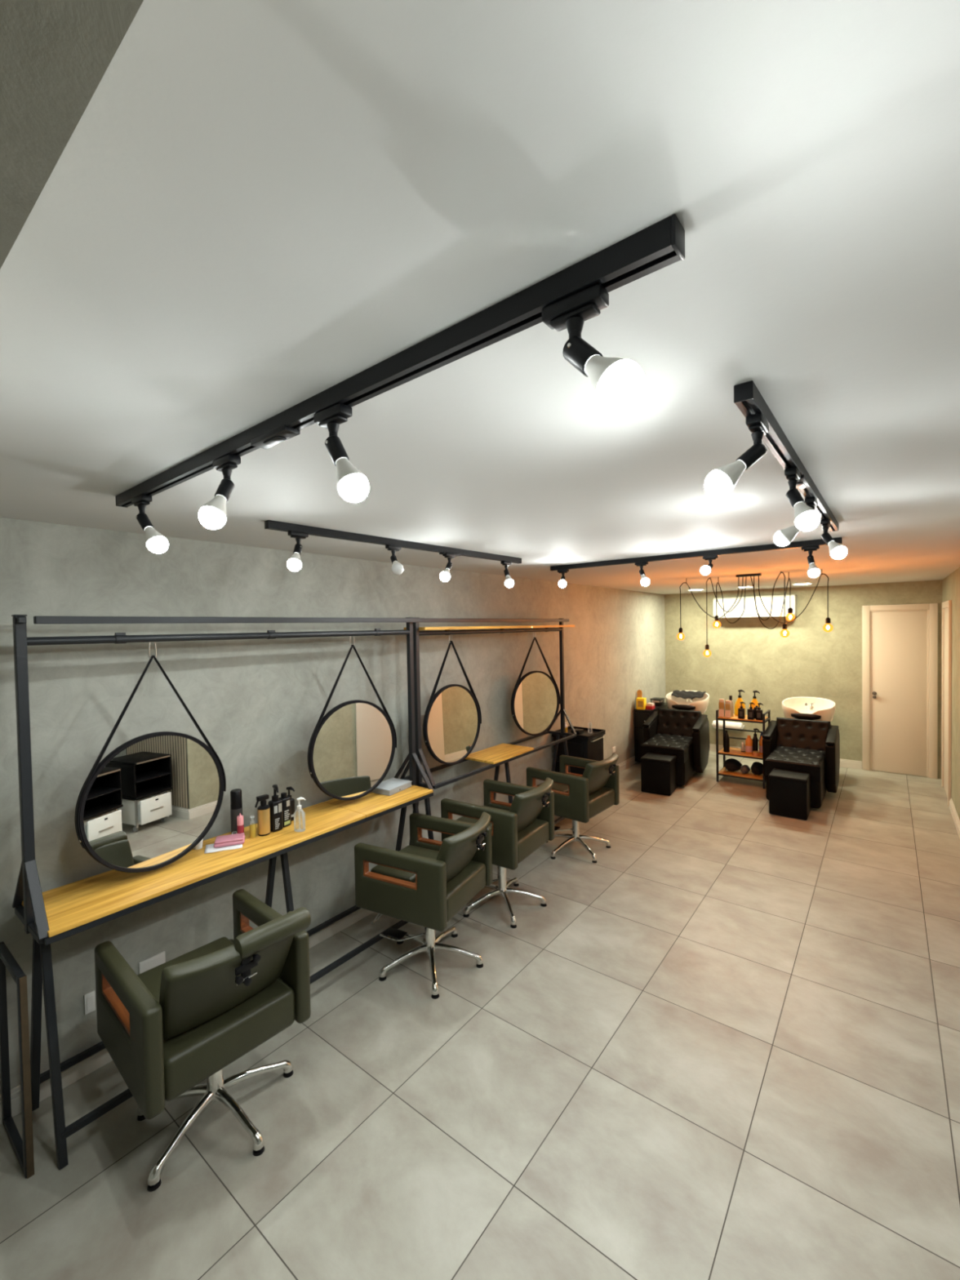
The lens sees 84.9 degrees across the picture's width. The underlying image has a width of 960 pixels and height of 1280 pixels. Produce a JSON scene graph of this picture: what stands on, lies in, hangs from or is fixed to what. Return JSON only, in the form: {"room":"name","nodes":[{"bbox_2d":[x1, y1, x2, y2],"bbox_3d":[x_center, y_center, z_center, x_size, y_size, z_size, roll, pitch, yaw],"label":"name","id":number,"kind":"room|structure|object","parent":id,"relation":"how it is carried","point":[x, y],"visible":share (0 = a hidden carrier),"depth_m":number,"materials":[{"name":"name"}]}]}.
{"room":"salon","nodes":[
{"label":"salon","id":0,"kind":"room"},
{"bbox_2d":[0,0,143,269],"bbox_3d":[-0.882,-0.369,-0.798,5.300,0.163,2.550,0,2,38],"label":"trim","id":1,"kind":"structure","parent":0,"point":[55,55],"depth_m":0.30,"materials":[{"name":"grey paint"}]},
{"bbox_2d":[0,517,665,1095],"bbox_3d":[-0.405,0.654,4.240,0.120,2.463,11.273,0,2,38],"label":"wall","id":2,"kind":"structure","parent":0,"point":[260,704],"depth_m":2.94,"materials":[{"name":"grey paint"}]},
{"bbox_2d":[84,990,95,1014],"bbox_3d":[-1.767,1.642,2.378,0.010,0.090,0.040,0,2,38],"label":"wall outlet","id":3,"kind":"object","parent":2,"relation":"attached to","point":[89,998],"visible":1,"depth_m":2.38,"materials":[{"name":"white plastic"}]},
{"bbox_2d":[138,951,165,973],"bbox_3d":[-1.610,1.595,2.581,0.010,0.075,0.115,0,2,38],"label":"wall outlet","id":4,"kind":"object","parent":2,"relation":"attached to","point":[158,959],"visible":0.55,"depth_m":2.58,"materials":[{"name":"white plastic"}]},
{"bbox_2d":[0,755,638,1124],"bbox_3d":[-0.335,1.832,4.217,0.020,0.108,11.013,0,2,38],"label":"baseboard","id":5,"kind":"structure","parent":2,"relation":"attached to","point":[88,1065],"depth_m":2.38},
{"bbox_2d":[0,0,959,594],"bbox_3d":[1.714,-0.626,2.550,5.540,0.100,11.273,0,2,38],"label":"ceiling","id":6,"kind":"structure","parent":0,"point":[255,207],"depth_m":0.72,"materials":[{"name":"grey paint"}]},
{"bbox_2d":[264,520,521,564],"bbox_3d":[-0.326,-0.526,3.007,0.039,0.047,1.874,0,2,40],"label":"ceiling track","id":7,"kind":"object","parent":6,"relation":"attached to","point":[268,524],"visible":0.88,"depth_m":2.75,"materials":[{"name":"black metal"}]},
{"bbox_2d":[286,530,308,571],"bbox_3d":[-0.829,-0.398,2.369,0.075,0.186,0.143,-1,1,3],"label":"lamp","id":8,"kind":"object","parent":7,"relation":"attached to","point":[294,563],"visible":1,"depth_m":2.36,"materials":[{"name":"black"}]},
{"bbox_2d":[293,543,302,555],"bbox_3d":[-0.827,-0.408,2.384,0.033,0.063,0.058,-1,1,-3],"label":"socket","id":9,"kind":"object","parent":8,"relation":"attached to","point":[298,547],"depth_m":2.37,"materials":[{"name":"black"}]},
{"bbox_2d":[385,544,404,574],"bbox_3d":[-0.442,-0.425,2.794,0.093,0.166,0.147,-2,2,-32],"label":"lamp","id":10,"kind":"object","parent":7,"relation":"attached to","point":[397,568],"visible":1,"depth_m":2.79,"materials":[{"name":"black"}]},
{"bbox_2d":[440,552,456,581],"bbox_3d":[-0.191,-0.433,3.131,0.062,0.176,0.157,-1,1,20],"label":"lamp","id":11,"kind":"object","parent":7,"relation":"hanging from","point":[445,575],"visible":1,"depth_m":3.12,"materials":[{"name":"black"}]},
{"bbox_2d":[500,560,514,587],"bbox_3d":[0.184,-0.445,3.571,0.081,0.185,0.143,-1,1,-5],"label":"lamp","id":12,"kind":"object","parent":7,"relation":"hanging from","point":[508,582],"visible":1,"depth_m":3.56,"materials":[{"name":"black"}]},
{"bbox_2d":[115,213,684,507],"bbox_3d":[-0.513,-0.482,1.245,1.942,0.047,0.039,0,2,39],"label":"ceiling track","id":13,"kind":"object","parent":6,"relation":"attached to","point":[660,245],"visible":1,"depth_m":0.84,"materials":[{"name":"black metal"}]},
{"bbox_2d":[131,493,168,553],"bbox_3d":[-1.089,-0.377,1.728,0.141,0.190,0.062,0,1,26],"label":"lamp","id":14,"kind":"object","parent":13,"relation":"attached to","point":[156,542],"visible":1,"depth_m":1.71,"materials":[{"name":"black"}]},
{"bbox_2d":[136,512,154,531],"bbox_3d":[-1.103,-0.387,1.729,0.057,0.064,0.033,-1,1,20],"label":"socket","id":15,"kind":"object","parent":14,"relation":"attached to","point":[143,519],"depth_m":1.72,"materials":[{"name":"black plastic"}]},
{"bbox_2d":[198,453,240,529],"bbox_3d":[-0.672,-0.373,1.336,0.102,0.193,0.103,0,2,38],"label":"lamp","id":16,"kind":"object","parent":13,"relation":"attached to","point":[213,514],"visible":1,"depth_m":1.33,"materials":[{"name":"black"}]},
{"bbox_2d":[214,478,234,502],"bbox_3d":[-0.659,-0.386,1.355,0.033,0.065,0.055,-1,1,12],"label":"socket","id":17,"kind":"object","parent":16,"relation":"attached to","point":[224,490],"depth_m":1.34,"materials":[{"name":"black"}]},
{"bbox_2d":[313,403,368,502],"bbox_3d":[-0.282,-0.373,1.069,0.131,0.195,0.062,0,2,38],"label":"lamp","id":18,"kind":"object","parent":13,"relation":"attached to","point":[353,486],"visible":1,"depth_m":1.05,"materials":[{"name":"black"}]},
{"bbox_2d":[324,435,349,466],"bbox_3d":[-0.292,-0.386,1.072,0.054,0.065,0.034,0,2,38],"label":"socket","id":19,"kind":"object","parent":18,"relation":"attached to","point":[336,451],"depth_m":1.06,"materials":[{"name":"black metal"}]},
{"bbox_2d":[542,283,645,413],"bbox_3d":[0.147,-0.380,0.701,0.062,0.179,0.154,-2,2,-40],"label":"lamp","id":20,"kind":"object","parent":13,"relation":"attached to","point":[617,384],"visible":1,"depth_m":0.69,"materials":[{"name":"black"}]},
{"bbox_2d":[562,335,603,377],"bbox_3d":[0.140,-0.387,0.717,0.033,0.061,0.060,-2,2,-35],"label":"socket","id":21,"kind":"object","parent":20,"relation":"attached to","point":[576,351],"depth_m":0.70,"materials":[{"name":"black metal"}]},
{"bbox_2d":[550,537,842,570],"bbox_3d":[1.337,-0.577,3.645,1.941,0.036,0.038,0,2,38],"label":"ceiling track","id":22,"kind":"object","parent":6,"relation":"attached to","point":[820,542],"visible":1,"depth_m":3.52,"materials":[{"name":"black metal"}]},
{"bbox_2d":[557,568,568,587],"bbox_3d":[0.643,-0.483,4.127,0.094,0.152,0.153,0,1,22],"label":"lamp","id":23,"kind":"object","parent":22,"relation":"attached to","point":[562,583],"visible":1,"depth_m":4.13,"materials":[{"name":"black"}]},
{"bbox_2d":[635,561,649,586],"bbox_3d":[1.166,-0.470,3.741,0.082,0.179,0.150,-1,1,-9],"label":"lamp","id":24,"kind":"object","parent":22,"relation":"hanging from","point":[645,581],"visible":1,"depth_m":3.73,"materials":[{"name":"black"}]},
{"bbox_2d":[700,555,718,575],"bbox_3d":[1.494,-0.490,3.441,0.090,0.136,0.154,0,2,38],"label":"lamp","id":25,"kind":"object","parent":22,"relation":"attached to","point":[704,570],"visible":1,"depth_m":3.45,"materials":[{"name":"black"}]},
{"bbox_2d":[801,545,820,577],"bbox_3d":[1.959,-0.463,3.112,0.098,0.192,0.106,0,2,38],"label":"lamp","id":26,"kind":"object","parent":22,"relation":"attached to","point":[813,571],"visible":1,"depth_m":3.11,"materials":[{"name":"black"}]},
{"bbox_2d":[678,568,830,654],"bbox_3d":[2.692,-0.237,5.241,1.392,0.839,0.240,0,2,39],"label":"pendant","id":27,"kind":"object","parent":6,"relation":"hanging from","point":[790,609],"visible":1,"depth_m":5.20,"materials":[{"name":"black plastic"}]},
{"bbox_2d":[733,380,838,531],"bbox_3d":[1.148,-0.525,1.838,0.039,0.047,1.986,0,2,38],"label":"ceiling track","id":28,"kind":"object","parent":6,"relation":"attached to","point":[748,398],"visible":0.84,"depth_m":1.35,"materials":[{"name":"black metal"}]},
{"bbox_2d":[704,413,768,497],"bbox_3d":[0.581,-0.404,1.164,0.158,0.169,0.083,-1,1,-8],"label":"lamp","id":29,"kind":"object","parent":28,"relation":"attached to","point":[720,482],"visible":1,"depth_m":1.15,"materials":[{"name":"black"}]},
{"bbox_2d":[735,443,765,470],"bbox_3d":[0.603,-0.408,1.169,0.063,0.059,0.033,-1,1,-1],"label":"socket","id":30,"kind":"object","parent":29,"relation":"attached to","point":[757,451],"depth_m":1.15,"materials":[{"name":"black"}]},
{"bbox_2d":[773,496,817,546],"bbox_3d":[1.178,-0.436,1.963,0.140,0.163,0.090,0,2,38],"label":"lamp","id":31,"kind":"object","parent":28,"relation":"attached to","point":[784,537],"visible":0.72,"depth_m":1.96,"materials":[{"name":"black"}]},
{"bbox_2d":[784,466,820,531],"bbox_3d":[0.934,-0.409,1.544,0.075,0.190,0.139,-1,1,3],"label":"lamp","id":32,"kind":"object","parent":28,"relation":"attached to","point":[806,518],"visible":1,"depth_m":1.52,"materials":[{"name":"black"}]},
{"bbox_2d":[786,488,804,508],"bbox_3d":[0.935,-0.420,1.557,0.033,0.064,0.057,-1,1,-3],"label":"socket","id":33,"kind":"object","parent":32,"relation":"attached to","point":[793,495],"depth_m":1.54,"materials":[{"name":"black metal"}]},
{"bbox_2d":[820,519,847,559],"bbox_3d":[1.548,-0.442,2.321,0.078,0.182,0.148,-1,1,-1],"label":"lamp","id":34,"kind":"object","parent":28,"relation":"hanging from","point":[837,551],"visible":0.99,"depth_m":2.29,"materials":[{"name":"black"}]},
{"bbox_2d":[821,532,835,545],"bbox_3d":[1.549,-0.450,2.337,0.033,0.062,0.059,-1,1,-7],"label":"socket","id":35,"kind":"object","parent":34,"relation":"attached to","point":[826,537],"depth_m":2.32,"materials":[{"name":"black"}]},
{"bbox_2d":[0,751,959,1279],"bbox_3d":[1.760,1.936,2.610,5.540,0.100,11.273,0,2,38],"label":"floor","id":36,"kind":"structure","parent":0,"point":[723,1043],"depth_m":2.23,"materials":[{"name":"ceramic"}]},
{"bbox_2d":[0,941,34,1178],"bbox_3d":[-1.794,1.592,2.022,0.364,0.742,0.024,0,2,38],"label":"frame","id":37,"kind":"object","parent":36,"relation":"on","point":[23,1149],"visible":1,"depth_m":1.93,"materials":[{"name":"black metal"}]},
{"bbox_2d":[94,888,311,1191],"bbox_3d":[-1.068,1.506,2.118,0.697,0.883,0.641,0,2,41],"label":"salon chair","id":38,"kind":"object","parent":36,"relation":"on","point":[171,1027],"visible":1,"depth_m":1.93,"materials":[{"name":"green leather"}]},
{"bbox_2d":[137,937,233,1003],"bbox_3d":[-1.209,1.406,2.212,0.300,0.045,0.400,0,2,41],"label":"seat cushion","id":39,"kind":"object","parent":38,"relation":"on","point":[151,978],"depth_m":2.26,"materials":[{"name":"green leather"}]},
{"bbox_2d":[11,614,434,1169],"bbox_3d":[-1.092,0.903,2.869,0.430,2.060,2.170,0,2,38],"label":"station","id":40,"kind":"object","parent":36,"relation":"on","point":[58,913],"visible":0.79,"depth_m":2.25,"materials":[{"name":"black metal"}]},
{"bbox_2d":[74,641,226,872],"bbox_3d":[-1.461,0.517,2.371,0.038,1.028,0.621,-1,1,34],"label":"round mirror","id":41,"kind":"object","parent":40,"relation":"attached to","point":[155,797],"visible":1,"depth_m":2.34,"materials":[{"name":"black mirror"}]},
{"bbox_2d":[83,735,220,868],"bbox_3d":[-1.456,0.724,2.375,0.006,0.584,0.584,-1,1,34],"label":"mirror glass","id":42,"kind":"object","parent":41,"relation":"attached to","point":[152,799],"depth_m":2.35,"materials":[{"name":"silver metal"}]},
{"bbox_2d":[204,843,242,853],"bbox_3d":[-1.291,1.039,2.649,0.170,0.004,0.123,-2,1,-24],"label":"tissue","id":43,"kind":"object","parent":40,"relation":"on","point":[209,848],"visible":0.66,"depth_m":2.62,"materials":[{"name":"white paper"}]},
{"bbox_2d":[213,832,245,848],"bbox_3d":[-1.278,1.022,2.682,0.140,0.030,0.090,-2,1,-21],"label":"case","id":44,"kind":"object","parent":43,"relation":"on","point":[237,838],"visible":1,"depth_m":2.66,"materials":[{"name":"fabric"}]},
{"bbox_2d":[230,788,242,834],"bbox_3d":[-1.303,0.920,2.812,0.059,0.235,0.059,0,2,38],"label":"can","id":45,"kind":"object","parent":40,"relation":"on","point":[236,800],"visible":0.72,"depth_m":2.79,"materials":[{"name":"black plastic"}]},
{"bbox_2d":[230,802,242,834],"bbox_3d":[-1.303,0.956,2.813,0.058,0.165,0.058,0,2,38],"label":"bottle","id":46,"kind":"object","parent":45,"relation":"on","point":[236,808],"depth_m":2.79,"materials":[{"name":"black plastic"}]},
{"bbox_2d":[236,813,244,833],"bbox_3d":[-1.251,0.971,2.741,0.033,0.135,0.033,0,2,38],"label":"oil bottle","id":47,"kind":"object","parent":40,"relation":"on","point":[240,828],"visible":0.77,"depth_m":2.73,"materials":[{"name":"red plastic"}]},
{"bbox_2d":[249,815,256,838],"bbox_3d":[-1.197,0.981,2.765,0.031,0.112,0.031,0,2,38],"label":"bottle","id":48,"kind":"object","parent":40,"relation":"on","point":[252,826],"visible":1,"depth_m":2.75,"materials":[{"name":"yellow plastic"}]},
{"bbox_2d":[254,794,271,835],"bbox_3d":[-1.153,0.932,2.795,0.063,0.208,0.071,-1,1,1],"label":"spray bottle","id":49,"kind":"object","parent":40,"relation":"on","point":[264,810],"visible":1,"depth_m":2.77,"materials":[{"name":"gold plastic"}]},
{"bbox_2d":[268,784,283,831],"bbox_3d":[-1.096,0.906,2.838,0.086,0.254,0.062,0,2,38],"label":"pump bottle","id":50,"kind":"object","parent":40,"relation":"on","point":[276,804],"visible":0.96,"depth_m":2.83,"materials":[{"name":"black plastic"}]},
{"bbox_2d":[278,791,291,827],"bbox_3d":[-1.086,0.940,2.913,0.051,0.184,0.060,0,2,32],"label":"bottle","id":51,"kind":"object","parent":40,"relation":"on","point":[286,815],"visible":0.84,"depth_m":2.90,"materials":[{"name":"black plastic"}]},
{"bbox_2d":[286,786,294,821],"bbox_3d":[-1.081,0.932,2.988,0.062,0.196,0.050,0,2,38],"label":"pump bottle","id":52,"kind":"object","parent":40,"relation":"on","point":[292,800],"visible":0.55,"depth_m":2.98,"materials":[{"name":"black plastic"}]},
{"bbox_2d":[293,796,305,831],"bbox_3d":[-0.977,0.941,2.841,0.063,0.181,0.049,-1,1,10],"label":"sanitizer bottle","id":53,"kind":"object","parent":40,"relation":"on","point":[299,806],"visible":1,"depth_m":2.85,"materials":[{"name":"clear plastic"}]},
{"bbox_2d":[307,635,396,800],"bbox_3d":[-0.778,0.474,3.249,0.037,1.023,0.621,0,2,43],"label":"round mirror","id":54,"kind":"object","parent":40,"relation":"hanging from","point":[351,750],"visible":1,"depth_m":3.23,"materials":[{"name":"black mirror"}]},
{"bbox_2d":[313,702,392,797],"bbox_3d":[-0.775,0.680,3.254,0.006,0.584,0.584,0,2,43],"label":"mirror glass","id":55,"kind":"object","parent":54,"relation":"attached to","point":[353,749],"depth_m":3.24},
{"bbox_2d":[370,777,412,795],"bbox_3d":[-0.598,0.988,3.540,0.179,0.040,0.236,0,2,31],"label":"organizer box","id":56,"kind":"object","parent":40,"relation":"on","point":[389,787],"visible":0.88,"depth_m":3.51,"materials":[{"name":"white fabric"}]},
{"bbox_2d":[354,811,492,999],"bbox_3d":[-0.281,1.484,3.137,0.702,0.852,0.606,0,2,28],"label":"salon chair","id":57,"kind":"object","parent":36,"relation":"on","point":[425,883],"visible":1,"depth_m":2.97,"materials":[{"name":"green leather"}]},
{"bbox_2d":[370,844,439,882],"bbox_3d":[-0.430,1.368,3.213,0.300,0.045,0.400,0,2,28],"label":"seat cushion","id":58,"kind":"object","parent":57,"relation":"on","point":[380,869],"depth_m":3.11,"materials":[{"name":"green leather"}]},
{"bbox_2d":[400,617,576,844],"bbox_3d":[0.227,0.838,4.620,0.360,2.060,2.265,0,2,38],"label":"station","id":59,"kind":"object","parent":36,"relation":"on","point":[497,755],"visible":0.73,"depth_m":4.33,"materials":[{"name":"black metal"}]},
{"bbox_2d":[422,634,481,764],"bbox_3d":[-0.208,0.446,4.031,0.038,1.013,0.621,-1,1,40],"label":"round mirror","id":60,"kind":"object","parent":59,"relation":"attached to","point":[452,718],"visible":0.96,"depth_m":4.01,"materials":[{"name":"black mirror"}]},
{"bbox_2d":[427,686,478,762],"bbox_3d":[-0.202,0.646,4.034,0.006,0.584,0.584,-1,1,40],"label":"mirror glass","id":61,"kind":"object","parent":60,"relation":"attached to","point":[452,711],"depth_m":4.02,"materials":[{"name":"silver metal"}]},
{"bbox_2d":[511,631,559,735],"bbox_3d":[0.529,0.406,4.980,0.621,0.998,0.037,-2,1,-38],"label":"round mirror","id":62,"kind":"object","parent":59,"relation":"hanging from","point":[535,695],"visible":0.94,"depth_m":4.97,"materials":[{"name":"black mirror"}]},
{"bbox_2d":[514,672,557,733],"bbox_3d":[0.534,0.599,4.983,0.584,0.584,0.006,-2,1,-38],"label":"mirror glass","id":63,"kind":"object","parent":62,"relation":"attached to","point":[535,694],"depth_m":4.97,"materials":[{"name":"silver metal"}]},
{"bbox_2d":[440,777,554,928],"bbox_3d":[0.177,1.444,3.753,0.697,0.887,0.610,0,2,34],"label":"salon chair","id":64,"kind":"object","parent":36,"relation":"on","point":[519,828],"visible":0.8,"depth_m":3.60,"materials":[{"name":"green leather"}]},
{"bbox_2d":[455,805,509,830],"bbox_3d":[0.037,1.310,3.847,0.300,0.045,0.400,0,2,34],"label":"seat cushion","id":65,"kind":"object","parent":64,"relation":"on","point":[464,819],"depth_m":3.77,"materials":[{"name":"green leather"}]},
{"bbox_2d":[526,752,619,862],"bbox_3d":[0.865,1.428,4.632,0.697,0.852,0.607,0,2,41],"label":"salon chair","id":66,"kind":"object","parent":36,"relation":"on","point":[578,797],"visible":0.91,"depth_m":4.44,"materials":[{"name":"green leather"}]},
{"bbox_2d":[536,782,568,792],"bbox_3d":[0.736,1.312,4.741,0.300,0.045,0.400,0,2,41],"label":"seat cushion","id":67,"kind":"object","parent":66,"relation":"on","point":[558,787],"depth_m":4.61,"materials":[{"name":"green leather"}]},
{"bbox_2d":[551,725,605,774],"bbox_3d":[1.080,1.401,5.653,0.455,0.849,0.410,0,2,38],"label":"trolley","id":68,"kind":"object","parent":36,"relation":"on","point":[587,745],"visible":0.45,"depth_m":5.50,"materials":[{"name":"black plastic"}]},
{"bbox_2d":[551,725,605,741],"bbox_3d":[1.063,1.002,5.652,0.430,0.050,0.410,0,2,38],"label":"tray","id":69,"kind":"object","parent":68,"relation":"on","point":[597,734],"depth_m":5.58,"materials":[{"name":"black plastic"}]},
{"bbox_2d":[633,702,668,762],"bbox_3d":[2.540,1.340,7.708,0.240,0.745,0.911,0,2,38],"label":"base cabinet","id":70,"kind":"object","parent":36,"relation":"on","point":[641,716],"visible":0.41,"depth_m":7.40,"materials":[{"name":"black plastic"}]},
{"bbox_2d":[635,697,646,709],"bbox_3d":[2.285,0.900,7.440,0.110,0.155,0.122,0,2,31],"label":"box","id":71,"kind":"object","parent":70,"relation":"on","point":[641,702],"visible":1,"depth_m":7.39,"materials":[{"name":"yellow"}]},
{"bbox_2d":[650,697,664,706],"bbox_3d":[2.626,0.914,7.766,0.150,0.100,0.190,0,2,38],"label":"organizer","id":72,"kind":"object","parent":70,"relation":"on","point":[658,701],"visible":0.93,"depth_m":7.70,"materials":[{"name":"black plastic"}]},
{"bbox_2d":[640,690,709,795],"bbox_3d":[2.589,1.274,6.960,0.706,0.990,2.049,0,2,33],"label":"chair","id":73,"kind":"object","parent":36,"relation":"on","point":[675,746],"visible":0.96,"depth_m":6.61,"materials":[{"name":"black leather"}]},
{"bbox_2d":[666,690,709,714],"bbox_3d":[2.946,1.254,7.524,0.586,0.990,0.717,0,2,38],"label":"basin","id":74,"kind":"object","parent":73,"relation":"in","point":[701,704],"depth_m":7.45,"materials":[{"name":"white ceramic"}]},
{"bbox_2d":[671,689,706,698],"bbox_3d":[3.056,0.795,7.680,0.435,0.105,0.282,0,2,33],"label":"towel","id":75,"kind":"object","parent":73,"relation":"on","point":[683,694],"visible":1,"depth_m":7.62,"materials":[{"name":"black fabric"}]},
{"bbox_2d":[715,708,770,788],"bbox_3d":[3.281,1.319,6.545,0.544,0.895,0.374,0,2,38],"label":"cart","id":76,"kind":"object","parent":36,"relation":"on","point":[735,752],"visible":0.65,"depth_m":6.50,"materials":[{"name":"black metal"}]},
{"bbox_2d":[719,698,724,716],"bbox_3d":[3.025,0.848,6.567,0.062,0.223,0.054,0,2,38],"label":"bottle","id":77,"kind":"object","parent":76,"relation":"on","point":[722,702],"visible":1,"depth_m":6.54,"materials":[{"name":"pink plastic"}]},
{"bbox_2d":[723,729,729,752],"bbox_3d":[3.073,1.260,6.546,0.068,0.270,0.068,0,2,38],"label":"bottle","id":78,"kind":"object","parent":76,"relation":"on","point":[726,740],"visible":1,"depth_m":6.52,"materials":[{"name":"black plastic"}]},
{"bbox_2d":[724,699,731,717],"bbox_3d":[3.079,0.854,6.513,0.062,0.213,0.054,0,2,38],"label":"bottle","id":79,"kind":"object","parent":76,"relation":"on","point":[727,704],"visible":1,"depth_m":6.50,"materials":[{"name":"pink plastic"}]},
{"bbox_2d":[724,758,742,771],"bbox_3d":[3.175,1.574,6.623,0.214,0.155,0.196,-2,1,-26],"label":"bundle","id":80,"kind":"object","parent":76,"relation":"on","point":[731,764],"visible":1,"depth_m":6.56,"materials":[{"name":"black"}]},
{"bbox_2d":[734,689,745,715],"bbox_3d":[3.286,0.789,6.642,0.125,0.329,0.106,0,2,38],"label":"pump bottle","id":81,"kind":"object","parent":76,"relation":"on","point":[737,704],"visible":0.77,"depth_m":6.62,"materials":[{"name":"yellow plastic"}]},
{"bbox_2d":[737,702,745,719],"bbox_3d":[3.200,0.857,6.419,0.079,0.207,0.057,0,2,38],"label":"pump bottle","id":82,"kind":"object","parent":76,"relation":"on","point":[741,712],"visible":1,"depth_m":6.41,"materials":[{"name":"black plastic"}]},
{"bbox_2d":[745,734,752,753],"bbox_3d":[3.312,1.282,6.463,0.087,0.220,0.087,0,2,38],"label":"bottle","id":83,"kind":"object","parent":76,"relation":"on","point":[748,741],"visible":0.96,"depth_m":6.43,"materials":[{"name":"orange plastic"}]},
{"bbox_2d":[747,702,755,719],"bbox_3d":[3.283,0.857,6.354,0.079,0.207,0.057,0,2,38],"label":"pump bottle","id":84,"kind":"object","parent":76,"relation":"on","point":[750,711],"visible":1,"depth_m":6.34,"materials":[{"name":"black plastic"}]},
{"bbox_2d":[750,761,762,774],"bbox_3d":[3.412,1.574,6.444,0.158,0.155,0.199,0,2,38],"label":"cloth bundle","id":85,"kind":"object","parent":76,"relation":"on","point":[756,768],"visible":0.89,"depth_m":6.39,"materials":[{"name":"black fabric"}]},
{"bbox_2d":[752,728,759,751],"bbox_3d":[3.353,1.233,6.386,0.060,0.322,0.071,-1,1,-18],"label":"pump bottle","id":86,"kind":"object","parent":76,"relation":"on","point":[755,741],"visible":0.84,"depth_m":6.37,"materials":[{"name":"black plastic"}]},
{"bbox_2d":[755,702,763,719],"bbox_3d":[3.354,0.857,6.299,0.079,0.207,0.057,0,2,38],"label":"pump bottle","id":87,"kind":"object","parent":76,"relation":"on","point":[759,712],"visible":0.97,"depth_m":6.29,"materials":[{"name":"black plastic"}]},
{"bbox_2d":[762,697,839,820],"bbox_3d":[3.728,1.274,6.107,0.706,0.990,2.049,0,2,38],"label":"chair","id":88,"kind":"object","parent":36,"relation":"on","point":[801,748],"visible":1,"depth_m":5.78,"materials":[{"name":"black leather"}]},
{"bbox_2d":[782,697,835,722],"bbox_3d":[4.182,0.924,6.692,0.584,0.335,0.547,0,2,38],"label":"basin","id":89,"kind":"object","parent":88,"relation":"in","point":[798,708],"depth_m":6.75,"materials":[{"name":"white ceramic"}]},
{"bbox_2d":[664,579,942,778],"bbox_3d":[4.399,0.491,7.569,3.393,2.463,0.120,0,2,38],"label":"wall","id":90,"kind":"structure","parent":0,"point":[812,660],"depth_m":7.51,"materials":[{"name":"beige paint"}]},
{"bbox_2d":[711,720,744,730],"bbox_3d":[3.745,1.291,7.936,0.440,0.124,0.146,0,2,38],"label":"holder","id":91,"kind":"object","parent":90,"relation":"attached to","point":[734,725],"visible":0.84,"depth_m":7.87,"materials":[{"name":"white paper"}]},
{"bbox_2d":[713,594,796,617],"bbox_3d":[3.981,-0.480,7.635,1.060,0.304,0.230,0,2,38],"label":"air conditioner","id":92,"kind":"object","parent":90,"relation":"attached to","point":[750,611],"visible":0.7,"depth_m":7.52,"materials":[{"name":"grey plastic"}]},
{"bbox_2d":[709,743,862,769],"bbox_3d":[4.062,1.670,7.786,2.595,0.108,0.020,0,2,38],"label":"baseboard","id":93,"kind":"structure","parent":90,"relation":"attached to","point":[854,764],"depth_m":7.09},
{"bbox_2d":[862,603,937,778],"bbox_3d":[5.356,0.636,6.716,0.756,2.178,0.064,0,2,38],"label":"door","id":94,"kind":"structure","parent":90,"relation":"in","point":[900,642],"depth_m":6.73,"materials":[{"name":"beige wood"}]},
{"bbox_2d":[942,567,959,819],"bbox_3d":[4.311,0.574,4.100,0.720,2.463,5.713,0,2,38],"label":"wall","id":95,"kind":"structure","parent":0,"point":[950,584],"depth_m":5.20,"materials":[{"name":"beige paint"}]},
{"bbox_2d":[941,600,951,806],"bbox_3d":[5.204,0.659,5.859,0.026,2.178,0.880,0,2,38],"label":"door","id":96,"kind":"structure","parent":95,"relation":"in","point":[946,688],"depth_m":5.86,"materials":[{"name":"beige wood"}]},
{"bbox_2d":[949,798,959,839],"bbox_3d":[4.480,1.730,4.921,0.020,0.108,1.470,0,2,38],"label":"baseboard","id":97,"kind":"structure","parent":95,"relation":"attached to","point":[953,810],"depth_m":5.06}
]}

